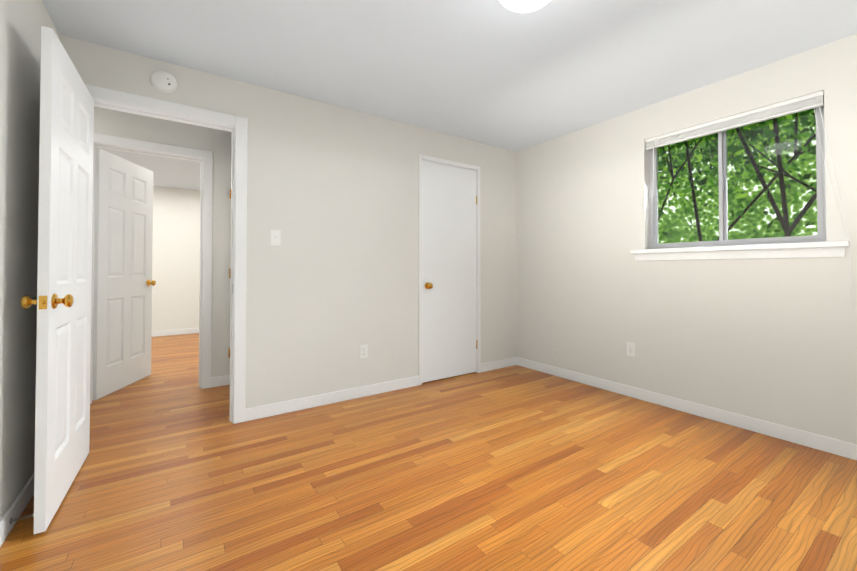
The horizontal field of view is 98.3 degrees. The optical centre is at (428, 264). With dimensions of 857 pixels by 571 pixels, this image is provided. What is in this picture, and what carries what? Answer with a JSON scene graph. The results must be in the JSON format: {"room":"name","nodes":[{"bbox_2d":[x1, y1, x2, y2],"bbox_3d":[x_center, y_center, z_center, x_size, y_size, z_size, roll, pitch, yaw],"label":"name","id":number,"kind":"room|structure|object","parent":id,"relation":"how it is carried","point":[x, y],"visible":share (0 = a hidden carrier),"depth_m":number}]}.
{"room":"empty bedroom","nodes":[
{"label":"empty bedroom","id":0,"kind":"room"},
{"bbox_2d":[0,0,58,519],"bbox_3d":[-1.071,-0.128,0.451,0.120,2.440,3.950,1,-1,-34],"label":"wall","id":1,"kind":"structure","parent":0,"point":[22,22],"depth_m":1.62},
{"bbox_2d":[0,473,33,546],"bbox_3d":[-1.043,1.049,0.526,0.030,0.090,3.830,1,-1,-34],"label":"baseboard","id":2,"kind":"structure","parent":1,"relation":"attached to","point":[17,507],"depth_m":1.59},
{"bbox_2d":[9,513,33,523],"bbox_3d":[-1.692,1.061,1.553,0.082,0.022,0.022,1,-1,-34],"label":"doorstop","id":3,"kind":"object","parent":2,"relation":"attached to","point":[11,521],"visible":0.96,"depth_m":1.54},
{"bbox_2d":[94,107,231,376],"bbox_3d":[-1.929,-0.082,3.560,5.630,2.440,0.120,1,-1,-34],"label":"wall","id":4,"kind":"structure","parent":0,"point":[217,142],"depth_m":3.45},
{"bbox_2d":[92,148,155,399],"bbox_3d":[-2.789,0.083,3.445,0.395,2.082,0.693,1,-1,-34],"label":"door","id":5,"kind":"structure","parent":4,"relation":"in","point":[124,282],"depth_m":3.35},
{"bbox_2d":[90,133,212,403],"bbox_3d":[-2.422,0.042,3.224,0.922,2.181,0.148,1,-1,-34],"label":"door frame","id":6,"kind":"structure","parent":4,"relation":"attached to","point":[204,158],"depth_m":3.39},
{"bbox_2d":[211,375,229,386],"bbox_3d":[-0.784,1.103,4.238,2.955,0.090,0.013,1,-1,-34],"label":"baseboard","id":7,"kind":"structure","parent":4,"relation":"attached to","point":[220,381],"depth_m":3.44},
{"bbox_2d":[152,186,199,330],"bbox_3d":[-4.552,-0.047,6.010,4.040,2.440,0.120,1,-1,-34],"label":"wall","id":8,"kind":"structure","parent":0,"point":[176,260],"depth_m":6.15},
{"bbox_2d":[151,328,198,336],"bbox_3d":[-4.514,1.127,5.937,3.800,0.090,0.016,1,-1,-34],"label":"baseboard","id":9,"kind":"structure","parent":8,"relation":"attached to","point":[175,332],"depth_m":6.14},
{"bbox_2d":[59,35,516,408],"bbox_3d":[-1.109,-0.092,2.884,5.030,2.440,0.120,1,-1,-34],"label":"wall","id":10,"kind":"structure","parent":0,"point":[332,282],"depth_m":3.03},
{"bbox_2d":[20,26,93,533],"bbox_3d":[-1.803,0.060,1.850,0.159,2.082,0.800,1,-1,-34],"label":"bedroom door","id":11,"kind":"structure","parent":10,"relation":"in","point":[62,301],"depth_m":1.69},
{"bbox_2d":[150,70,177,92],"bbox_3d":[-1.710,-1.184,2.397,0.144,0.144,0.036,1,-1,-34],"label":"smoke detector","id":12,"kind":"object","parent":10,"relation":"attached to","point":[162,81],"visible":0.98,"depth_m":2.38},
{"bbox_2d":[85,84,246,423],"bbox_3d":[-1.740,0.031,2.454,0.947,2.181,0.148,1,-1,-34],"label":"door frame","id":13,"kind":"structure","parent":10,"relation":"attached to","point":[105,98],"depth_m":2.63},
{"bbox_2d":[228,189,230,357],"bbox_3d":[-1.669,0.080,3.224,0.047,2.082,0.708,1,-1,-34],"label":"hinges","id":14,"kind":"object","parent":13,"relation":"attached to","point":[230,280],"depth_m":3.49},
{"bbox_2d":[271,230,280,244],"bbox_3d":[-1.145,-0.199,2.779,0.070,0.114,0.016,1,-1,-34],"label":"light switch","id":15,"kind":"object","parent":10,"relation":"attached to","point":[275,237],"visible":1,"depth_m":2.78},
{"bbox_2d":[245,376,418,420],"bbox_3d":[-0.703,1.085,3.062,1.480,0.090,0.013,1,-1,-34],"label":"baseboard","id":16,"kind":"structure","parent":10,"relation":"attached to","point":[263,411],"depth_m":2.98},
{"bbox_2d":[360,344,367,358],"bbox_3d":[-0.551,0.747,3.173,0.070,0.114,0.008,1,-1,-34],"label":"electrical outlet","id":17,"kind":"object","parent":10,"relation":"attached to","point":[363,351],"visible":1,"depth_m":3.17},
{"bbox_2d":[422,160,476,382],"bbox_3d":[0.232,0.068,3.709,0.692,2.119,0.097,1,-1,-34],"label":"closet door","id":18,"kind":"structure","parent":10,"relation":"in","point":[449,204],"depth_m":3.70},
{"bbox_2d":[418,154,480,384],"bbox_3d":[0.191,0.052,3.763,0.774,2.177,0.144,1,-1,-34],"label":"door frame","id":19,"kind":"structure","parent":10,"relation":"attached to","point":[478,279],"depth_m":3.81},
{"bbox_2d":[481,357,515,371],"bbox_3d":[0.762,1.100,4.056,0.520,0.090,0.013,1,-1,-34],"label":"baseboard","id":20,"kind":"structure","parent":10,"relation":"attached to","point":[493,365],"depth_m":4.05},
{"bbox_2d":[0,333,856,570],"bbox_3d":[-1.455,1.179,2.975,5.780,0.100,8.590,1,-1,-34],"label":"floor","id":21,"kind":"structure","parent":0,"point":[515,468],"depth_m":1.85},
{"bbox_2d":[42,0,856,190],"bbox_3d":[-1.455,-1.360,3.012,5.780,0.100,8.590,1,-1,-34],"label":"ceiling","id":22,"kind":"structure","parent":0,"point":[496,73],"depth_m":2.27},
{"bbox_2d":[499,0,550,12],"bbox_3d":[0.456,-1.246,1.690,0.360,0.167,0.360,1,-1,-34],"label":"flush-mount light","id":23,"kind":"object","parent":22,"relation":"attached to","point":[522,6],"visible":1,"depth_m":1.72},
{"bbox_2d":[516,33,856,443],"bbox_3d":[1.857,-0.089,3.125,0.150,2.440,5.090,1,-1,-34],"label":"wall","id":24,"kind":"structure","parent":0,"point":[773,340],"depth_m":2.81},
{"bbox_2d":[627,342,634,356],"bbox_3d":[1.727,0.727,3.164,0.008,0.114,0.070,1,-1,-34],"label":"electrical outlet","id":25,"kind":"object","parent":24,"relation":"attached to","point":[630,349],"visible":1,"depth_m":3.16},
{"bbox_2d":[516,357,856,459],"bbox_3d":[2.074,1.079,2.639,0.017,0.090,3.830,1,-1,-34],"label":"baseboard","id":26,"kind":"structure","parent":24,"relation":"attached to","point":[812,440],"depth_m":2.66},
{"bbox_2d":[649,106,825,248],"bbox_3d":[2.175,-0.585,2.714,0.044,0.920,1.040,1,-1,-34],"label":"window","id":27,"kind":"structure","parent":24,"relation":"in","point":[820,236],"depth_m":2.71},
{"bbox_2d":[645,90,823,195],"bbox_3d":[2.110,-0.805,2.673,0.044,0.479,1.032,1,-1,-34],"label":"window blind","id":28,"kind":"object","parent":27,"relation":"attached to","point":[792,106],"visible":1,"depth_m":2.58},
{"bbox_2d":[812,98,851,298],"bbox_3d":[2.375,-0.412,2.188,0.070,1.220,0.152,1,-1,-34],"label":"cord","id":29,"kind":"object","parent":28,"relation":"hanging from","point":[835,202],"visible":1,"depth_m":2.16},
{"bbox_2d":[817,97,852,308],"bbox_3d":[2.382,-0.383,2.177,0.071,1.280,0.138,1,-1,-34],"label":"cord","id":30,"kind":"object","parent":28,"relation":"hanging from","point":[840,203],"visible":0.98,"depth_m":2.13},
{"bbox_2d":[630,241,849,260],"bbox_3d":[2.102,-0.080,2.657,0.140,0.092,1.230,1,-1,-34],"label":"window sill","id":31,"kind":"structure","parent":24,"relation":"attached to","point":[808,250],"depth_m":2.49},
{"label":"outside","id":32,"kind":"structure","parent":0,"visible":0},
{"bbox_2d":[658,111,816,243],"bbox_3d":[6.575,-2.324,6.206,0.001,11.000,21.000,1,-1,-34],"label":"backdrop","id":33,"kind":"structure","parent":32,"point":[670,215],"depth_m":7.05},
{"bbox_2d":[658,108,816,242],"bbox_3d":[4.258,-1.998,5.015,4.659,7.524,11.093,1,-1,-34],"label":"tree","id":34,"kind":"object","parent":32,"point":[769,132],"depth_m":5.11}
]}

